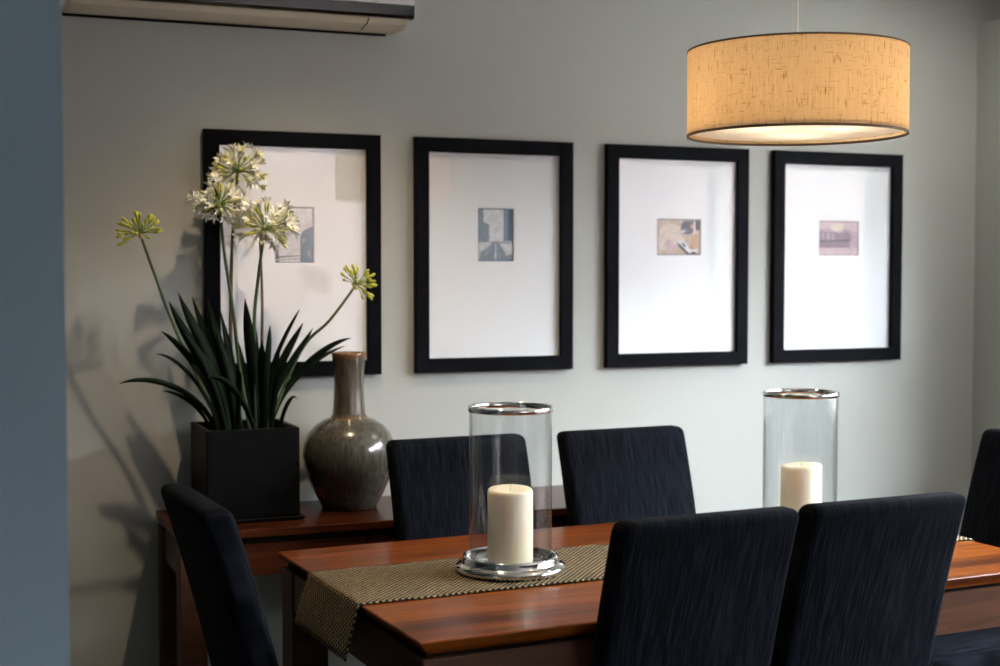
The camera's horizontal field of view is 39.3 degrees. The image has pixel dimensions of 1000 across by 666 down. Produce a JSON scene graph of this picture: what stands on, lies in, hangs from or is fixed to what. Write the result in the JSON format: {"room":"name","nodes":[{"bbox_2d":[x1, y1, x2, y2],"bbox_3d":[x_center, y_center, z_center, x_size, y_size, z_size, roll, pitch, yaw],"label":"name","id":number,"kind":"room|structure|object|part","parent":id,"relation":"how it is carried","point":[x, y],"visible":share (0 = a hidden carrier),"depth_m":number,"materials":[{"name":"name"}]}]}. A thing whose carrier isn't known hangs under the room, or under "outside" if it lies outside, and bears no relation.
{"room":"dining room","nodes":[
{"label":"dining room","id":0,"kind":"room"},
{"bbox_2d":[0,0,69,665],"bbox_3d":[-2.080,0.030,1.379,3.159,2.620,0.100,-1,3,-22],"label":"wall partition","id":1,"kind":"structure","parent":0,"point":[34,551],"depth_m":1.90,"materials":[{"name":"paint"}]},
{"bbox_2d":[191,418,299,518],"bbox_3d":[-0.715,0.377,3.919,0.255,0.243,0.255,-1,3,-22],"label":"pot","id":2,"kind":"object","parent":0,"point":[250,468],"depth_m":3.81,"materials":[{"name":"black ceramic"}]},
{"bbox_2d":[61,0,999,665],"bbox_3d":[-0.806,-0.092,4.169,7.600,2.620,0.200,-1,3,-22],"label":"wall","id":3,"kind":"structure","parent":0,"point":[139,98],"depth_m":4.34,"materials":[{"name":"paint"}]},
{"bbox_2d":[61,0,414,35],"bbox_3d":[-0.731,-1.030,3.935,0.966,0.308,0.214,-1,3,-22],"label":"air conditioner","id":4,"kind":"object","parent":3,"relation":"attached to","point":[355,17],"visible":0.99,"depth_m":3.92,"materials":[{"name":"beige plastic"}]},
{"bbox_3d":[-0.745,-0.889,3.950,0.926,0.024,0.182,-1,3,-22],"label":"plate","id":5,"kind":"part","parent":4,"relation":"part of","materials":[{"name":"black"}]},
{"bbox_3d":[-0.697,-1.056,3.850,0.962,0.242,0.034,-1,3,-22],"label":"panel","id":6,"kind":"part","parent":4,"relation":"part of","materials":[{"name":"white plastic"}]},
{"bbox_2d":[203,128,381,376],"bbox_3d":[-0.605,-0.230,4.120,0.526,0.718,0.024,-1,3,-22],"label":"framed picture","id":7,"kind":"object","parent":3,"relation":"attached to","point":[331,182],"visible":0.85,"depth_m":4.14,"materials":[{"name":"white paper"}]},
{"bbox_2d":[274,207,313,262],"bbox_3d":[-0.607,-0.288,4.129,0.137,0.184,0.002,-1,3,-22],"label":"photograph","id":8,"kind":"object","parent":7,"relation":"attached to","point":[300,249],"depth_m":4.13},
{"bbox_2d":[413,136,573,372],"bbox_3d":[-0.015,-0.240,4.356,0.526,0.718,0.024,-1,3,-22],"label":"framed picture","id":9,"kind":"object","parent":3,"relation":"attached to","point":[493,218],"visible":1,"depth_m":4.36,"materials":[{"name":"white paper"}]},
{"bbox_2d":[478,208,512,260],"bbox_3d":[-0.014,-0.306,4.365,0.138,0.184,0.002,-1,3,-22],"label":"photograph","id":10,"kind":"object","parent":9,"relation":"attached to","point":[495,225],"depth_m":4.36},
{"bbox_2d":[604,144,748,367],"bbox_3d":[0.584,-0.251,4.595,0.526,0.718,0.024,-1,3,-22],"label":"framed picture","id":11,"kind":"object","parent":3,"relation":"attached to","point":[676,218],"visible":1,"depth_m":4.60,"materials":[{"name":"white paper"}]},
{"bbox_2d":[657,219,699,254],"bbox_3d":[0.587,-0.315,4.606,0.181,0.138,0.002,-1,3,-22],"label":"photograph","id":12,"kind":"object","parent":11,"relation":"attached to","point":[674,236],"depth_m":4.60},
{"bbox_2d":[769,150,902,362],"bbox_3d":[1.164,-0.261,4.827,0.526,0.718,0.024,-1,3,-22],"label":"framed picture","id":13,"kind":"object","parent":3,"relation":"attached to","point":[837,217],"visible":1,"depth_m":4.83,"materials":[{"name":"white paper"}]},
{"bbox_2d":[819,221,857,255],"bbox_3d":[1.169,-0.327,4.838,0.181,0.138,0.002,-1,3,-22],"label":"photograph","id":14,"kind":"object","parent":13,"relation":"attached to","point":[836,238],"depth_m":4.84},
{"bbox_2d":[971,20,999,477],"bbox_3d":[3.446,0.019,1.634,0.660,2.620,7.670,-1,3,-22],"label":"wall","id":15,"kind":"structure","parent":0,"point":[986,328],"depth_m":5.00,"materials":[{"name":"paint"}]},
{"bbox_3d":[0.613,-1.296,0.566,7.600,0.100,7.900,-1,3,-22],"label":"ceiling","id":16,"kind":"structure","parent":0,"visible":0},
{"bbox_2d":[686,0,910,145],"bbox_3d":[0.643,-0.889,3.022,0.473,0.926,0.473,-1,3,-22],"label":"pendant lamp","id":17,"kind":"object","parent":16,"relation":"hanging from","point":[796,88],"visible":1,"depth_m":2.84,"materials":[{"name":"fabric"}]},
{"bbox_3d":[0.643,-0.967,3.018,0.004,0.711,0.004,-1,3,-22],"label":"cord","id":18,"kind":"part","parent":17,"relation":"part of","materials":[{"name":"white plastic"}]},
{"bbox_3d":[0.643,-0.429,3.042,0.473,0.005,0.473,-1,3,-22],"label":"edge trim","id":19,"kind":"part","parent":17,"relation":"part of","materials":[{"name":"brown"}]},
{"bbox_2d":[692,125,902,140],"bbox_3d":[0.643,-0.439,3.041,0.463,0.002,0.463,-1,3,-22],"label":"diffuser","id":20,"kind":"object","parent":17,"relation":"attached to","point":[699,132],"depth_m":3.06,"materials":[{"name":"white plastic"}]},
{"bbox_3d":[0.643,-0.611,3.034,0.473,0.004,0.473,-1,3,-22],"label":"edge trim","id":21,"kind":"part","parent":17,"relation":"part of","materials":[{"name":"brown"}]},
{"bbox_3d":[0.613,1.422,0.685,7.600,0.100,7.900,-1,3,-22],"label":"floor","id":22,"kind":"structure","parent":0,"visible":0},
{"bbox_2d":[161,483,278,665],"bbox_3d":[-0.361,0.795,2.902,0.598,0.959,0.400,-1,3,-25],"label":"dining chair","id":23,"kind":"object","parent":22,"relation":"on","point":[232,618],"visible":1,"depth_m":2.65,"materials":[{"name":"grey fabric"}]},
{"bbox_2d":[156,485,567,665],"bbox_3d":[-0.233,0.862,4.100,1.458,0.720,0.406,-1,3,-22],"label":"sideboard","id":24,"kind":"object","parent":22,"relation":"on","point":[181,637],"visible":0.29,"depth_m":3.81,"materials":[{"name":"brown wood"}]},
{"bbox_3d":[-0.932,0.886,3.996,0.070,0.682,0.070,-1,3,-22],"label":"leg","id":25,"kind":"part","parent":24,"relation":"part of","materials":[{"name":"brown wood"}]},
{"bbox_3d":[-0.812,0.899,3.696,0.070,0.682,0.070,-1,3,-22],"label":"leg","id":26,"kind":"part","parent":24,"relation":"part of","materials":[{"name":"brown wood"}]},
{"bbox_2d":[235,513,304,523],"bbox_3d":[-0.715,0.504,3.925,0.278,0.010,0.278,-1,3,-22],"label":"saucer","id":27,"kind":"object","parent":24,"relation":"on","point":[301,516],"visible":0.23,"depth_m":3.81,"materials":[{"name":"black ceramic"}]},
{"bbox_2d":[115,141,376,518],"bbox_3d":[-0.708,-0.019,3.902,0.711,1.036,0.277,-1,3,-22],"label":"agapanthus","id":28,"kind":"object","parent":27,"relation":"on","point":[250,467],"visible":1,"depth_m":3.84,"materials":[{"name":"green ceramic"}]},
{"bbox_3d":[-0.861,0.016,3.817,0.243,0.570,0.031,-1,3,-25],"label":"flower stem","id":29,"kind":"part","parent":28,"relation":"part of","materials":[{"name":"green plant"}]},
{"bbox_3d":[-0.732,-0.028,3.876,0.091,0.650,0.034,-1,3,-22],"label":"flower stem","id":30,"kind":"part","parent":28,"relation":"part of","materials":[{"name":"green plant"}]},
{"bbox_3d":[-0.729,-0.078,3.921,0.057,0.747,0.035,1,3,29],"label":"flower stem","id":31,"kind":"part","parent":28,"relation":"part of","materials":[{"name":"green plant"}]},
{"bbox_3d":[-0.669,0.004,3.892,0.035,0.584,0.045,-1,3,-22],"label":"flower stem","id":32,"kind":"part","parent":28,"relation":"part of","materials":[{"name":"green plant"}]},
{"bbox_3d":[-0.671,0.015,3.923,0.012,0.560,0.027,-2,3,-35],"label":"flower stem","id":33,"kind":"part","parent":28,"relation":"part of","materials":[{"name":"green plant"}]},
{"bbox_3d":[-0.535,0.080,3.933,0.267,0.433,0.030,0,3,-8],"label":"flower stem","id":34,"kind":"part","parent":28,"relation":"part of","materials":[{"name":"green plant"}]},
{"bbox_3d":[-0.627,0.593,3.899,0.432,0.085,0.332,-1,3,-22],"label":"drawer","id":35,"kind":"part","parent":24,"relation":"part of","materials":[{"name":"brown wood"}]},
{"bbox_2d":[302,351,392,510],"bbox_3d":[-0.436,0.280,4.047,0.269,0.449,0.269,-1,3,-22],"label":"vase","id":36,"kind":"object","parent":24,"relation":"on","point":[344,454],"visible":0.98,"depth_m":3.97,"materials":[{"name":"ceramic"}]},
{"bbox_3d":[-0.222,0.586,4.061,0.432,0.085,0.332,-1,3,-22],"label":"drawer","id":37,"kind":"part","parent":24,"relation":"part of","materials":[{"name":"brown wood"}]},
{"bbox_3d":[0.183,0.579,4.223,0.432,0.085,0.332,-1,3,-22],"label":"drawer","id":38,"kind":"part","parent":24,"relation":"part of","materials":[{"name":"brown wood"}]},
{"bbox_2d":[386,433,536,540],"bbox_3d":[-0.004,0.769,3.579,0.418,0.952,0.598,-1,3,-25],"label":"dining chair","id":39,"kind":"object","parent":22,"relation":"on","point":[429,477],"visible":0.3,"depth_m":3.72,"materials":[{"name":"grey fabric"}]},
{"bbox_2d":[557,425,695,525],"bbox_3d":[0.461,0.760,3.786,0.418,0.952,0.598,-1,3,-25],"label":"dining chair","id":40,"kind":"object","parent":22,"relation":"on","point":[610,475],"visible":0.24,"depth_m":3.94,"materials":[{"name":"grey fabric"}]},
{"bbox_2d":[278,522,999,665],"bbox_3d":[0.377,0.886,3.205,1.560,0.750,0.889,-1,3,-25],"label":"dining table","id":41,"kind":"object","parent":22,"relation":"on","point":[554,624],"visible":0.48,"depth_m":2.77,"materials":[{"name":"brown wood"}]},
{"bbox_3d":[-0.451,0.901,3.251,0.085,0.716,0.085,-1,3,-25],"label":"leg","id":42,"kind":"part","parent":41,"relation":"part of","materials":[{"name":"brown wood"}]},
{"bbox_3d":[-0.116,0.932,2.539,0.085,0.716,0.085,-1,3,-25],"label":"leg","id":43,"kind":"part","parent":41,"relation":"part of","materials":[{"name":"brown wood"}]},
{"bbox_2d":[294,536,973,661],"bbox_3d":[0.368,0.561,3.208,1.638,0.111,0.334,-1,3,-25],"label":"table runner","id":44,"kind":"object","parent":41,"relation":"on","point":[330,601],"visible":0.35,"depth_m":2.91,"materials":[{"name":"beige fabric"}]},
{"bbox_2d":[455,402,565,581],"bbox_3d":[0.022,0.335,3.023,0.241,0.357,0.241,-1,3,-22],"label":"hurricane lantern","id":45,"kind":"object","parent":44,"relation":"on","point":[474,563],"visible":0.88,"depth_m":2.96,"materials":[{"name":"silver metal"}]},
{"bbox_2d":[487,483,532,562],"bbox_3d":[0.022,0.410,3.022,0.099,0.171,0.099,-1,3,-22],"label":"pillar candle","id":46,"kind":"object","parent":45,"relation":"in","point":[510,506],"visible":0.95,"depth_m":2.98,"materials":[{"name":"beige wax"}]},
{"bbox_2d":[762,388,839,507],"bbox_3d":[0.727,0.319,3.394,0.241,0.357,0.241,-1,3,-22],"label":"hurricane lantern","id":47,"kind":"object","parent":44,"relation":"on","point":[772,393],"visible":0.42,"depth_m":3.37,"materials":[{"name":"silver metal"}]},
{"bbox_2d":[780,460,821,511],"bbox_3d":[0.731,0.393,3.398,0.099,0.171,0.099,-1,3,-22],"label":"pillar candle","id":48,"kind":"object","parent":47,"relation":"in","point":[801,482],"visible":0.68,"depth_m":3.36,"materials":[{"name":"beige wax"}]},
{"bbox_2d":[591,506,798,665],"bbox_3d":[0.266,0.798,2.822,0.400,0.959,0.598,-1,3,-25],"label":"dining chair","id":49,"kind":"object","parent":22,"relation":"on","point":[698,589],"visible":1,"depth_m":2.56,"materials":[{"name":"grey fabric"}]},
{"bbox_2d":[770,492,965,665],"bbox_3d":[0.637,0.791,2.997,0.400,0.959,0.598,-1,3,-25],"label":"dining chair","id":50,"kind":"object","parent":22,"relation":"on","point":[865,585],"visible":0.93,"depth_m":2.74,"materials":[{"name":"grey fabric"}]},
{"bbox_2d":[930,428,999,665],"bbox_3d":[1.224,0.760,3.705,0.598,0.959,0.400,-1,3,-25],"label":"dining chair","id":51,"kind":"object","parent":22,"relation":"on","point":[980,523],"visible":0.39,"depth_m":3.84,"materials":[{"name":"grey fabric"}]},
{"bbox_3d":[1.137,0.815,3.666,0.405,0.112,0.400,-1,3,-25],"label":"seat","id":52,"kind":"part","parent":51,"relation":"part of","materials":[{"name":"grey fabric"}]},
{"bbox_3d":[1.407,0.576,3.783,0.194,0.599,0.382,-1,3,-25],"label":"backrest","id":53,"kind":"part","parent":51,"relation":"part of","materials":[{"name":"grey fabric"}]}
]}

